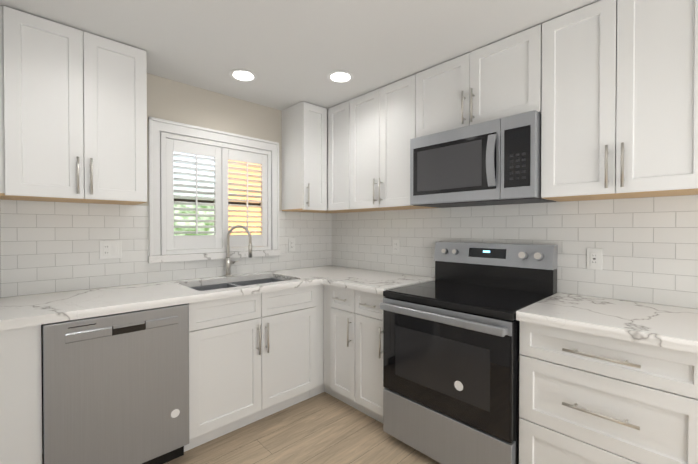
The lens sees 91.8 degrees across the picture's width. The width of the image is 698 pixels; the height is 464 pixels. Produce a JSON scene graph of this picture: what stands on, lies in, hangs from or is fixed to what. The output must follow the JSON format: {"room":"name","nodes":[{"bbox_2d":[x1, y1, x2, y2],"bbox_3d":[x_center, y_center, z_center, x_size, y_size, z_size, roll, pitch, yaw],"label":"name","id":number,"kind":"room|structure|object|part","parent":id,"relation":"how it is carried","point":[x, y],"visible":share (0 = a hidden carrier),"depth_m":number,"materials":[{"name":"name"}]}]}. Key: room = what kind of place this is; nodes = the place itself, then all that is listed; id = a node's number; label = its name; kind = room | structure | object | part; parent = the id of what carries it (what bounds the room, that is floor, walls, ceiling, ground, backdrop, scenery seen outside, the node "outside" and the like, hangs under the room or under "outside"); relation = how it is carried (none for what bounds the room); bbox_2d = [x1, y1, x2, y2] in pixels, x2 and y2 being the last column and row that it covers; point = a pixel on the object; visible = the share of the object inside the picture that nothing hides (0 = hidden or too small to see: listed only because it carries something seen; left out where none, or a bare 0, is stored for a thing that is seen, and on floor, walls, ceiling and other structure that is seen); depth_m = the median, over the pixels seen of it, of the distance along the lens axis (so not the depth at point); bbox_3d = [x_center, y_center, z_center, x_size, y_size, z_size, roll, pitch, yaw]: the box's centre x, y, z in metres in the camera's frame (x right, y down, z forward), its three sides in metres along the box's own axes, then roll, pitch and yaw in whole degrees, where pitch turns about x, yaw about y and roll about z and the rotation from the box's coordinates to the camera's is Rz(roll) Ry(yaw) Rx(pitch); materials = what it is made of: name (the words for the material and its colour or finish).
{"room":"kitchen","nodes":[
{"label":"kitchen","id":0,"kind":"room"},
{"bbox_2d":[3,73,288,453],"bbox_3d":[-1.059,0.093,2.644,2.570,2.326,0.120,-1,1,-44],"label":"wall","id":1,"kind":"structure","parent":0,"point":[173,100],"depth_m":2.56,"materials":[{"name":"beige paint"}]},
{"bbox_2d":[0,6,146,204],"bbox_3d":[-1.507,-0.616,1.871,0.620,0.886,0.367,-1,1,-44],"label":"upper cabinet","id":2,"kind":"object","parent":1,"relation":"attached to","point":[73,115],"visible":1,"depth_m":1.74,"materials":[{"name":"white wood"}]},
{"bbox_2d":[0,199,331,297],"bbox_3d":[-1.018,0.081,2.595,2.322,0.522,0.008,-1,1,-44],"label":"wall tile","id":3,"kind":"structure","parent":1,"relation":"attached to","point":[49,247],"depth_m":2.08,"materials":[{"name":"white tile"}]},
{"bbox_2d":[99,240,121,258],"bbox_3d":[-1.496,0.111,2.125,0.116,0.114,0.010,-1,1,-44],"label":"electrical outlet","id":4,"kind":"object","parent":3,"relation":"attached to","point":[110,249],"visible":1,"depth_m":2.12,"materials":[{"name":"white plastic"}]},
{"bbox_2d":[288,239,294,250],"bbox_3d":[-0.517,0.117,3.061,0.070,0.114,0.008,-1,1,-44],"label":"electrical outlet","id":5,"kind":"object","parent":3,"relation":"attached to","point":[291,244],"visible":1,"depth_m":3.05,"materials":[{"name":"white plastic"}]},
{"bbox_2d":[148,117,278,255],"bbox_3d":[-1.019,-0.309,2.656,1.004,0.931,0.143,-1,1,-44],"label":"window","id":6,"kind":"structure","parent":1,"relation":"in","point":[157,127],"depth_m":2.43,"materials":[{"name":"white wood"}]},
{"bbox_2d":[160,132,270,254],"bbox_3d":[-0.992,-0.265,2.628,0.855,0.842,0.081,-1,1,-44],"label":"window shutter","id":7,"kind":"object","parent":6,"relation":"attached to","point":[220,155],"visible":0.94,"depth_m":2.57,"materials":[{"name":"white wood"}]},
{"bbox_3d":[-1.056,-0.266,2.696,0.856,0.843,0.035,-1,1,-44],"label":"window sash","id":8,"kind":"part","parent":6,"relation":"part of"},
{"bbox_2d":[148,250,279,262],"bbox_3d":[-1.003,0.181,2.644,1.016,0.050,0.109,-1,1,-44],"label":"window sill","id":9,"kind":"structure","parent":1,"relation":"attached to","point":[190,257],"depth_m":2.52,"materials":[{"name":"stone"}]},
{"bbox_2d":[282,101,326,211],"bbox_3d":[-0.379,-0.627,2.947,0.250,0.886,0.367,-1,1,-44],"label":"upper cabinet","id":10,"kind":"object","parent":1,"relation":"attached to","point":[304,156],"visible":1,"depth_m":2.86,"materials":[{"name":"white wood"}]},
{"bbox_2d":[42,392,440,463],"bbox_3d":[0.466,1.296,1.057,2.570,0.050,4.540,-1,1,-44],"label":"floor","id":11,"kind":"structure","parent":0,"point":[324,428],"depth_m":2.03,"materials":[{"name":"brown wood"}]},
{"bbox_2d":[0,325,41,463],"bbox_3d":[-1.591,0.829,1.631,0.148,0.874,0.619,-1,1,-44],"label":"cabinet filler","id":12,"kind":"object","parent":11,"relation":"on","point":[20,400],"visible":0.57,"depth_m":1.41,"materials":[{"name":"white wood"}]},
{"bbox_2d":[41,304,188,463],"bbox_3d":[-1.301,0.829,1.869,0.590,0.869,0.638,-1,1,-44],"label":"dishwasher","id":13,"kind":"object","parent":11,"relation":"on","point":[115,388],"visible":0.88,"depth_m":1.62,"materials":[{"name":"grey metal"}]},
{"bbox_2d":[184,285,315,451],"bbox_3d":[-0.764,0.822,2.393,0.897,0.874,0.657,-1,1,-44],"label":"base cabinet","id":14,"kind":"object","parent":11,"relation":"on","point":[252,358],"visible":0.81,"depth_m":2.13,"materials":[{"name":"white wood"}]},
{"bbox_2d":[0,268,363,330],"bbox_3d":[-0.784,0.364,2.353,2.318,0.040,0.666,-1,1,-44],"label":"countertop","id":15,"kind":"structure","parent":14,"relation":"on","point":[29,310],"depth_m":1.83,"materials":[{"name":"stone"}]},
{"bbox_2d":[189,278,285,290],"bbox_3d":[-0.757,0.489,2.397,0.780,0.210,0.470,-1,1,-44],"label":"sink","id":16,"kind":"object","parent":15,"relation":"in","point":[230,284],"visible":0.1,"depth_m":2.54,"materials":[{"name":"metal"}]},
{"bbox_2d":[225,225,251,276],"bbox_3d":[-0.848,0.143,2.581,0.142,0.395,0.203,-1,1,-44],"label":"faucet","id":17,"kind":"object","parent":15,"relation":"on","point":[229,262],"visible":1,"depth_m":2.59,"materials":[{"name":"silver metal"}]},
{"bbox_2d":[324,269,434,294],"bbox_3d":[0.250,0.363,2.485,0.638,0.040,0.570,-1,1,-44],"label":"countertop","id":18,"kind":"structure","parent":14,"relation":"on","point":[370,281],"depth_m":2.40,"materials":[{"name":"stone"}]},
{"bbox_2d":[310,284,329,397],"bbox_3d":[-0.212,0.816,2.958,0.676,0.874,0.601,-1,1,-44],"label":"base cabinet","id":19,"kind":"object","parent":11,"relation":"on","point":[321,387],"visible":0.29,"depth_m":2.55,"materials":[{"name":"white wood"}]},
{"bbox_2d":[324,284,363,412],"bbox_3d":[0.126,0.820,2.618,0.657,0.874,0.354,-1,1,-44],"label":"base cabinet","id":20,"kind":"object","parent":11,"relation":"on","point":[339,341],"visible":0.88,"depth_m":2.41,"materials":[{"name":"white wood"}]},
{"bbox_2d":[355,290,384,422],"bbox_3d":[0.348,0.822,2.385,0.657,0.874,0.284,-1,1,-44],"label":"base cabinet","id":21,"kind":"object","parent":11,"relation":"on","point":[369,387],"visible":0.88,"depth_m":2.20,"materials":[{"name":"white wood"}]},
{"bbox_2d":[380,241,557,463],"bbox_3d":[0.683,0.669,1.980,0.706,1.188,0.757,-1,1,-44],"label":"range","id":22,"kind":"object","parent":11,"relation":"on","point":[451,354],"visible":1,"depth_m":1.80,"materials":[{"name":"grey metal"}]},
{"bbox_2d":[516,292,697,353],"bbox_3d":[1.399,0.374,1.281,0.638,0.040,1.230,-1,1,-44],"label":"countertop","id":23,"kind":"structure","parent":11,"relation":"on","point":[670,327],"depth_m":1.40,"materials":[{"name":"stone"}]},
{"bbox_2d":[519,321,697,463],"bbox_3d":[1.183,0.830,1.510,0.657,0.874,0.599,-1,1,-44],"label":"drawers","id":24,"kind":"object","parent":11,"relation":"on","point":[585,398],"visible":0.96,"depth_m":1.30,"materials":[{"name":"white wood"}]},
{"bbox_2d":[0,0,599,110],"bbox_3d":[0.466,-1.064,1.034,2.570,0.020,4.540,-1,1,-44],"label":"ceiling","id":25,"kind":"structure","parent":0,"point":[289,53],"depth_m":1.82,"materials":[{"name":"white paint"}]},
{"bbox_2d":[229,69,256,81],"bbox_3d":[-0.717,-1.062,2.296,0.184,0.008,0.184,-1,1,-44],"label":"recessed light","id":26,"kind":"object","parent":25,"relation":"in","point":[243,75],"visible":1,"depth_m":2.29,"materials":[{"name":"white plastic"}]},
{"bbox_2d":[327,70,353,82],"bbox_3d":[-0.059,-1.062,2.316,0.184,0.008,0.184,-1,1,-44],"label":"recessed light","id":27,"kind":"object","parent":25,"relation":"in","point":[339,76],"visible":1,"depth_m":2.31,"materials":[{"name":"white plastic"}]},
{"bbox_3d":[-0.420,0.117,0.200,0.120,2.326,4.300,-1,1,-44],"label":"wall","id":28,"kind":"structure","parent":0,"visible":0},
{"bbox_2d":[0,214,0,299],"bbox_3d":[-1.627,0.090,1.558,0.008,0.520,0.652,-1,1,-44],"label":"wall tile","id":29,"kind":"structure","parent":28,"relation":"attached to","point":[0,256],"depth_m":1.77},
{"bbox_3d":[1.353,0.100,1.891,0.120,2.326,4.300,-1,1,-44],"label":"wall","id":30,"kind":"structure","parent":0,"visible":0},
{"bbox_2d":[313,100,366,212],"bbox_3d":[-0.086,-0.628,3.064,0.329,0.886,0.602,-1,1,-44],"label":"upper cabinet","id":31,"kind":"object","parent":30,"relation":"attached to","point":[338,158],"visible":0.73,"depth_m":2.84,"materials":[{"name":"white wood"}]},
{"bbox_2d":[350,74,436,210],"bbox_3d":[0.330,-0.623,2.600,0.367,0.886,0.637,-1,1,-44],"label":"upper cabinet","id":32,"kind":"object","parent":30,"relation":"attached to","point":[382,126],"visible":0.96,"depth_m":2.48,"materials":[{"name":"white wood"}]},
{"bbox_2d":[416,24,541,137],"bbox_3d":[0.815,-0.838,2.090,0.367,0.448,0.761,-1,1,-44],"label":"upper cabinet","id":33,"kind":"object","parent":30,"relation":"attached to","point":[502,78],"visible":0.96,"depth_m":1.94,"materials":[{"name":"white wood"}]},
{"bbox_2d":[410,110,556,207],"bbox_3d":[0.786,-0.391,2.069,0.442,0.436,0.757,-1,1,-44],"label":"over-the-range microwave","id":34,"kind":"object","parent":33,"relation":"attached to","point":[494,162],"visible":1,"depth_m":1.89,"materials":[{"name":"metal"}]},
{"bbox_2d":[332,195,697,308],"bbox_3d":[0.944,0.084,2.227,0.008,0.522,3.250,-1,1,-44],"label":"wall tile","id":35,"kind":"structure","parent":30,"relation":"attached to","point":[648,246],"depth_m":1.89,"materials":[{"name":"white tile"}]},
{"bbox_2d":[393,240,399,253],"bbox_3d":[0.388,0.120,2.796,0.008,0.114,0.070,-1,1,-44],"label":"electrical outlet","id":36,"kind":"object","parent":35,"relation":"attached to","point":[396,246],"visible":1,"depth_m":2.79,"materials":[{"name":"white plastic"}]},
{"bbox_2d":[587,248,602,269],"bbox_3d":[1.320,0.144,1.819,0.009,0.114,0.070,-1,1,-44],"label":"electrical outlet","id":37,"kind":"object","parent":35,"relation":"attached to","point":[594,258],"visible":1,"depth_m":1.81,"materials":[{"name":"white plastic"}]},
{"bbox_2d":[541,0,697,201],"bbox_3d":[1.287,-0.614,1.597,0.367,0.886,0.602,-1,1,-44],"label":"upper cabinet","id":38,"kind":"object","parent":30,"relation":"attached to","point":[619,110],"visible":1,"depth_m":1.49,"materials":[{"name":"white wood"}]},
{"label":"outside","id":39,"kind":"structure","parent":0,"visible":0},
{"bbox_2d":[174,152,260,235],"bbox_3d":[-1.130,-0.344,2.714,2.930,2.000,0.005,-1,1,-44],"label":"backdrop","id":40,"kind":"structure","parent":39,"point":[207,212],"depth_m":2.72,"materials":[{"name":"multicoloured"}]}
]}

